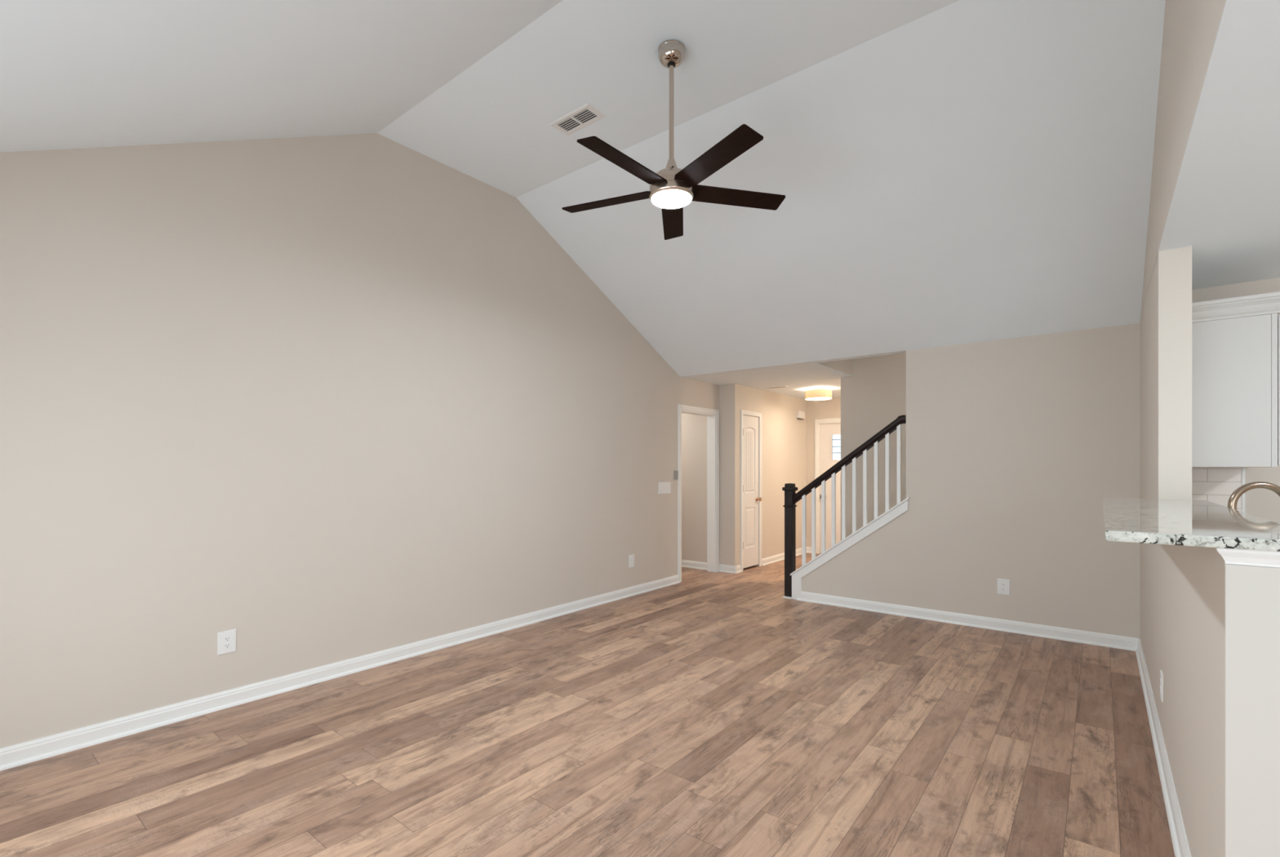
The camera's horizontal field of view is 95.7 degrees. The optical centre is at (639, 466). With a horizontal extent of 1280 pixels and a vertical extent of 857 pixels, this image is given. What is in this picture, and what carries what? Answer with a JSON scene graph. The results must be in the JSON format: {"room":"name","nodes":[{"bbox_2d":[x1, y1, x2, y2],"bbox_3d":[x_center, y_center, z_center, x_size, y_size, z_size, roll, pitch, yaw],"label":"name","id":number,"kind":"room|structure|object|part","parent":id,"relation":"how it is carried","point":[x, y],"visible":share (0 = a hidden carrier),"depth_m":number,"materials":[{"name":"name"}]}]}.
{"room":"empty living room","nodes":[
{"label":"empty living room","id":0,"kind":"room"},
{"bbox_2d":[0,133,719,748],"bbox_3d":[-1.199,-0.515,4.867,0.120,3.770,7.282,0,0,38],"label":"wall","id":1,"kind":"structure","parent":0,"point":[320,401],"depth_m":3.54,"materials":[{"name":"beige paint"}]},
{"bbox_2d":[217,629,235,655],"bbox_3d":[-2.357,1.001,3.305,0.009,0.128,0.090,0,0,38],"label":"wall outlet","id":2,"kind":"object","parent":1,"relation":"attached to","point":[226,640],"visible":1,"depth_m":3.30,"materials":[{"name":"white plastic"}]},
{"bbox_2d":[223,635,230,641],"bbox_3d":[-2.354,0.982,3.303,0.003,0.028,0.031,0,0,38],"label":"socket","id":3,"kind":"object","parent":2,"relation":"attached to","point":[226,638],"depth_m":3.30,"materials":[{"name":"white plastic"}]},
{"bbox_2d":[223,643,230,648],"bbox_3d":[-2.354,1.020,3.303,0.003,0.028,0.031,0,0,38],"label":"socket","id":4,"kind":"object","parent":2,"relation":"attached to","point":[225,645],"depth_m":3.30,"materials":[{"name":"white plastic"}]},
{"bbox_2d":[0,574,679,770],"bbox_3d":[-1.437,1.323,4.448,0.028,0.093,6.091,0,0,38],"label":"baseboard","id":5,"kind":"structure","parent":1,"relation":"attached to","point":[28,752],"depth_m":3.45,"materials":[{"name":"white paint"}]},
{"bbox_2d":[628,554,634,568],"bbox_3d":[-0.088,1.004,6.163,0.008,0.132,0.085,0,0,38],"label":"wall plate","id":6,"kind":"object","parent":1,"relation":"attached to","point":[631,557],"visible":1,"depth_m":6.16,"materials":[{"name":"white plastic"}]},
{"bbox_2d":[658,481,671,494],"bbox_3d":[0.282,0.243,6.628,0.010,0.135,0.222,0,0,38],"label":"light switch","id":7,"kind":"object","parent":1,"relation":"attached to","point":[664,487],"visible":1,"depth_m":6.62,"materials":[{"name":"white plastic"}]},
{"bbox_2d":[674,471,677,479],"bbox_3d":[0.423,0.098,6.795,0.022,0.104,0.052,0,0,38],"label":"thermostat","id":8,"kind":"object","parent":1,"relation":"attached to","point":[675,472],"visible":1,"depth_m":6.78,"materials":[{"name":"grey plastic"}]},
{"bbox_2d":[677,404,719,582],"bbox_3d":[0.742,0.316,7.200,0.018,2.109,0.928,0,0,38],"label":"trim","id":9,"kind":"structure","parent":1,"relation":"attached to","point":[680,407],"depth_m":6.88,"materials":[{"name":"white paint"}]},
{"bbox_2d":[681,410,715,572],"bbox_3d":[0.688,0.347,7.243,0.124,2.045,0.800,0,0,38],"label":"trim","id":10,"kind":"structure","parent":1,"relation":"attached to","point":[711,419],"depth_m":7.54,"materials":[{"name":"white paint"}]},
{"bbox_2d":[0,552,1174,856],"bbox_3d":[1.859,1.410,3.950,10.400,0.080,9.700,0,0,38],"label":"floor","id":11,"kind":"structure","parent":0,"point":[707,713],"depth_m":2.73,"materials":[{"name":"brown wood"}]},
{"bbox_3d":[2.661,0.928,2.296,0.588,0.884,2.959,0,0,38],"label":"base cabinet","id":12,"kind":"object","parent":11,"relation":"on","visible":0},
{"bbox_3d":[2.678,0.470,2.279,0.639,0.029,2.975,0,0,38],"label":"countertop","id":13,"kind":"structure","parent":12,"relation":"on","visible":0},
{"bbox_2d":[1227,481,1279,510],"bbox_3d":[2.606,0.260,2.419,0.231,0.393,0.132,0,0,18],"label":"kitchen faucet","id":14,"kind":"object","parent":13,"relation":"on","point":[1236,495],"visible":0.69,"depth_m":2.46,"materials":[{"name":"silver metal"}]},
{"bbox_2d":[0,0,1279,399],"bbox_3d":[2.692,-1.744,3.274,8.055,1.353,9.625,0,0,38],"label":"ceiling","id":15,"kind":"structure","parent":0,"point":[948,172],"depth_m":3.38,"materials":[{"name":"white paint"}]},
{"bbox_2d":[549,102,606,135],"bbox_3d":[-0.415,-2.295,3.841,0.362,0.010,0.175,0,0,38],"label":"ceiling vent","id":16,"kind":"object","parent":15,"relation":"in","point":[587,114],"visible":1,"depth_m":3.83,"materials":[{"name":"white plastic"}]},
{"bbox_2d":[561,40,785,239],"bbox_3d":[0.143,-1.883,3.159,1.287,0.834,1.239,0,0,38],"label":"ceiling fan","id":17,"kind":"object","parent":15,"relation":"hanging from","point":[672,188],"visible":1,"depth_m":3.13,"materials":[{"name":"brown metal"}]},
{"bbox_3d":[-0.183,-1.522,3.336,0.548,0.033,0.126,0,0,22],"label":"blade","id":18,"kind":"part","parent":17,"relation":"part of","materials":[{"name":"brown wood"}]},
{"bbox_3d":[-0.077,-1.522,2.895,0.126,0.033,0.548,0,0,40],"label":"blade","id":19,"kind":"part","parent":17,"relation":"part of","materials":[{"name":"brown wood"}]},
{"bbox_3d":[0.203,-1.522,3.574,0.126,0.033,0.548,0,0,4],"label":"blade","id":20,"kind":"part","parent":17,"relation":"part of","materials":[{"name":"brown wood"}]},
{"bbox_3d":[0.375,-1.522,2.860,0.126,0.033,0.548,0,0,-32],"label":"blade","id":21,"kind":"part","parent":17,"relation":"part of","materials":[{"name":"brown wood"}]},
{"bbox_3d":[0.549,-1.522,3.279,0.548,0.033,0.126,0,0,-14],"label":"blade","id":22,"kind":"part","parent":17,"relation":"part of","materials":[{"name":"brown wood"}]},
{"bbox_2d":[765,386,789,388],"bbox_3d":[1.846,-1.065,7.785,0.300,0.010,0.120,0,0,38],"label":"ceiling vent","id":23,"kind":"object","parent":15,"relation":"in","point":[777,387],"visible":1,"depth_m":7.75,"materials":[{"name":"white plastic"}]},
{"bbox_2d":[804,388,831,400],"bbox_3d":[2.452,-0.994,7.962,0.356,0.152,0.356,0,0,38],"label":"light","id":24,"kind":"object","parent":15,"relation":"attached to","point":[815,394],"visible":1,"depth_m":7.83,"materials":[{"name":"white glass"}]},
{"bbox_2d":[806,397,830,399],"bbox_3d":[2.452,-0.938,7.962,0.348,0.012,0.348,0,0,38],"label":"diffuser","id":25,"kind":"object","parent":24,"relation":"attached to","point":[807,398],"depth_m":7.95,"materials":[{"name":"white glass"}]},
{"bbox_2d":[681,383,734,565],"bbox_3d":[0.268,0.125,8.278,2.525,2.490,0.115,0,0,38],"label":"wall","id":26,"kind":"structure","parent":0,"point":[694,427],"depth_m":7.73,"materials":[{"name":"beige paint"}]},
{"bbox_2d":[681,560,706,569],"bbox_3d":[0.133,1.323,8.293,2.055,0.093,0.028,0,0,38],"label":"baseboard","id":27,"kind":"structure","parent":26,"relation":"attached to","point":[685,563],"depth_m":7.82,"materials":[{"name":"white paint"}]},
{"bbox_2d":[719,564,736,573],"bbox_3d":[1.132,1.323,7.500,0.256,0.093,0.028,0,0,38],"label":"baseboard","id":28,"kind":"structure","parent":26,"relation":"attached to","point":[722,568],"depth_m":7.50,"materials":[{"name":"white paint"}]},
{"bbox_2d":[734,383,806,566],"bbox_3d":[1.925,0.125,8.426,0.115,2.490,2.407,0,0,38],"label":"wall","id":29,"kind":"structure","parent":0,"point":[784,436],"depth_m":8.35,"materials":[{"name":"beige paint"}]},
{"bbox_2d":[733,564,742,573],"bbox_3d":[1.266,1.323,7.481,0.028,0.093,0.159,0,0,38],"label":"baseboard","id":30,"kind":"structure","parent":29,"relation":"attached to","point":[739,566],"depth_m":7.48,"materials":[{"name":"white paint"}]},
{"bbox_2d":[740,409,761,571],"bbox_3d":[1.498,0.315,7.782,0.018,2.111,0.584,0,0,38],"label":"trim","id":31,"kind":"structure","parent":29,"relation":"attached to","point":[742,412],"depth_m":7.69,"materials":[{"name":"white paint"}]},
{"bbox_2d":[742,415,761,568],"bbox_3d":[1.500,0.331,7.780,0.104,2.022,0.466,0,0,38],"label":"door","id":32,"kind":"structure","parent":29,"relation":"in","point":[750,424],"depth_m":7.80,"materials":[{"name":"white paint"}]},
{"bbox_3d":[1.625,0.445,7.910,0.069,0.062,0.062,0,0,38],"label":"knob","id":33,"kind":"part","parent":32,"relation":"part of","materials":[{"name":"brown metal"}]},
{"bbox_2d":[761,547,807,565],"bbox_3d":[2.178,1.323,8.630,0.028,0.093,1.574,0,0,38],"label":"baseboard","id":34,"kind":"structure","parent":29,"relation":"attached to","point":[775,558],"depth_m":8.34,"materials":[{"name":"white paint"}]},
{"bbox_2d":[796,410,804,419],"bbox_3d":[2.501,-0.801,9.014,0.055,0.126,0.210,0,0,38],"label":"door chime","id":35,"kind":"object","parent":29,"relation":"attached to","point":[800,415],"visible":1,"depth_m":8.96,"materials":[{"name":"white paint"}]},
{"bbox_2d":[806,397,840,553],"bbox_3d":[4.718,0.125,7.707,5.394,2.490,0.140,0,0,38],"label":"wall","id":36,"kind":"structure","parent":0,"point":[831,408],"depth_m":9.20,"materials":[{"name":"beige paint"}]},
{"bbox_2d":[806,546,811,553],"bbox_3d":[2.704,1.323,9.199,0.144,0.093,0.028,0,0,38],"label":"baseboard","id":37,"kind":"structure","parent":36,"relation":"attached to","point":[808,548],"depth_m":9.21,"materials":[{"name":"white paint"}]},
{"bbox_2d":[814,417,840,553],"bbox_3d":[3.179,0.310,8.829,1.060,2.120,0.018,0,0,38],"label":"trim","id":38,"kind":"structure","parent":36,"relation":"attached to","point":[818,421],"depth_m":9.12,"materials":[{"name":"white paint"}]},
{"bbox_2d":[819,422,840,552],"bbox_3d":[3.186,0.342,8.837,0.909,2.033,0.109,0,0,38],"label":"door","id":39,"kind":"structure","parent":36,"relation":"in","point":[829,433],"depth_m":9.03,"materials":[{"name":"white paint"}]},
{"bbox_3d":[3.190,-0.302,8.843,0.556,0.420,0.010,0,0,38],"label":"lite frame","id":40,"kind":"part","parent":39,"relation":"part of","materials":[{"name":"white paint"}]},
{"bbox_3d":[3.204,-0.302,8.861,0.524,0.388,0.004,0,0,38],"label":"pane","id":41,"kind":"part","parent":39,"relation":"part of","materials":[{"name":"clear glass"}]},
{"bbox_2d":[818,359,853,376],"bbox_3d":[2.103,-1.552,6.423,0.115,0.956,1.190,0,0,38],"label":"wall","id":42,"kind":"structure","parent":0,"point":[846,366],"depth_m":6.59,"materials":[{"name":"beige paint"}]},
{"bbox_2d":[840,353,906,540],"bbox_3d":[4.000,-0.330,5.747,3.982,3.400,0.115,0,0,38],"label":"wall","id":43,"kind":"structure","parent":0,"point":[872,398],"depth_m":6.71,"materials":[{"name":"beige paint"}]},
{"bbox_2d":[801,323,1140,638],"bbox_3d":[2.693,0.100,5.192,2.749,2.540,0.115,0,0,38],"label":"wall","id":44,"kind":"structure","parent":0,"point":[1015,446],"depth_m":4.78,"materials":[{"name":"beige paint"}]},
{"bbox_2d":[782,595,791,599],"bbox_3d":[1.572,1.362,6.074,0.098,0.016,0.147,0,0,38],"label":"trim","id":45,"kind":"structure","parent":44,"relation":"attached to","point":[784,597],"depth_m":6.02,"materials":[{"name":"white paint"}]},
{"bbox_2d":[782,414,906,596],"bbox_3d":[1.998,0.437,5.729,1.208,1.833,0.122,0,0,38],"label":"stair railing","id":46,"kind":"object","parent":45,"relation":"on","point":[791,497],"visible":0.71,"depth_m":5.77,"materials":[{"name":"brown wood"}]},
{"bbox_3d":[1.572,0.802,6.067,0.113,1.101,0.113,0,0,38],"label":"newel post","id":47,"kind":"part","parent":46,"relation":"part of","materials":[{"name":"brown wood"}]},
{"bbox_3d":[2.026,-0.052,5.714,1.145,0.856,0.060,0,0,38],"label":"handrail","id":48,"kind":"part","parent":46,"relation":"part of","materials":[{"name":"brown wood"}]},
{"bbox_2d":[790,497,909,599],"bbox_3d":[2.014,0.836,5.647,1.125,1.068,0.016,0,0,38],"label":"trim","id":49,"kind":"structure","parent":44,"relation":"attached to","point":[797,577],"depth_m":5.66,"materials":[{"name":"white paint"}]},
{"bbox_2d":[796,591,1138,651],"bbox_3d":[2.664,1.323,5.123,2.669,0.093,0.028,0,0,38],"label":"baseboard","id":50,"kind":"structure","parent":44,"relation":"attached to","point":[1112,641],"depth_m":4.92,"materials":[{"name":"white paint"}]},
{"bbox_2d":[997,578,1009,595],"bbox_3d":[3.038,1.004,4.839,0.090,0.128,0.009,0,0,38],"label":"wall outlet","id":51,"kind":"object","parent":44,"relation":"attached to","point":[1003,585],"visible":1,"depth_m":4.84,"materials":[{"name":"white plastic"}]},
{"bbox_2d":[1140,0,1226,856],"bbox_3d":[1.925,-0.515,1.946,0.125,3.770,6.163,0,0,38],"label":"wall","id":52,"kind":"structure","parent":0,"point":[1183,588],"depth_m":2.47,"materials":[{"name":"beige paint"}]},
{"bbox_2d":[1160,670,1163,702],"bbox_3d":[2.503,1.052,2.782,0.009,0.128,0.090,0,0,38],"label":"wall outlet","id":53,"kind":"object","parent":52,"relation":"attached to","point":[1161,672],"visible":1,"depth_m":2.76,"materials":[{"name":"white plastic"}]},
{"bbox_2d":[1135,638,1191,856],"bbox_3d":[2.550,1.323,2.857,0.028,0.093,3.720,0,0,38],"label":"baseboard","id":54,"kind":"structure","parent":52,"relation":"attached to","point":[1179,837],"depth_m":2.52,"materials":[{"name":"white paint"}]},
{"bbox_2d":[1102,497,1279,551],"bbox_3d":[1.996,0.179,2.174,0.401,0.028,2.048,0,0,38],"label":"countertop","id":55,"kind":"structure","parent":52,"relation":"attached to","point":[1182,522],"depth_m":1.61,"materials":[{"name":"white stone"}]},
{"bbox_2d":[1215,547,1279,568],"bbox_3d":[1.448,0.213,1.343,0.161,0.040,0.021,0,0,38],"label":"trim","id":56,"kind":"structure","parent":52,"relation":"attached to","point":[1230,556],"depth_m":1.35,"materials":[{"name":"white paint"}]},
{"bbox_2d":[1225,564,1279,856],"bbox_3d":[1.452,0.801,1.350,0.124,1.137,0.006,0,0,38],"label":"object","id":57,"kind":"structure","parent":52,"relation":"attached to","point":[1252,593],"depth_m":1.36,"materials":[{"name":"paint"}]},
{"bbox_2d":[1191,277,1279,524],"bbox_3d":[4.854,0.110,2.527,3.740,2.520,0.109,0,0,38],"label":"wall","id":58,"kind":"structure","parent":0,"point":[1262,503],"depth_m":3.47,"materials":[{"name":"white tile"}]},
{"bbox_2d":[1191,291,1279,466],"bbox_3d":[3.256,-0.426,3.220,0.372,0.856,0.784,0,0,38],"label":"upper cabinet","id":59,"kind":"object","parent":58,"relation":"attached to","point":[1236,340],"visible":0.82,"depth_m":2.95,"materials":[{"name":"white paint"}]},
{"bbox_3d":[3.256,-0.806,3.220,0.372,0.096,0.784,0,0,38],"label":"crown molding","id":60,"kind":"part","parent":59,"relation":"part of","materials":[{"name":"white paint"}]},
{"bbox_3d":[3.371,-0.389,3.156,0.020,0.782,0.740,0,0,38],"label":"frame","id":61,"kind":"part","parent":59,"relation":"part of","materials":[{"name":"white paint"}]},
{"bbox_3d":[3.387,-0.380,3.139,0.018,0.741,0.716,0,0,38],"label":"door","id":62,"kind":"part","parent":59,"relation":"part of","materials":[{"name":"white paint"}]},
{"bbox_2d":[1241,466,1244,512],"bbox_3d":[3.600,0.227,3.457,0.016,0.457,0.012,0,0,38],"label":"trim","id":63,"kind":"structure","parent":58,"relation":"attached to","point":[1242,468],"depth_m":3.45,"materials":[{"name":"white paint"}]}
]}

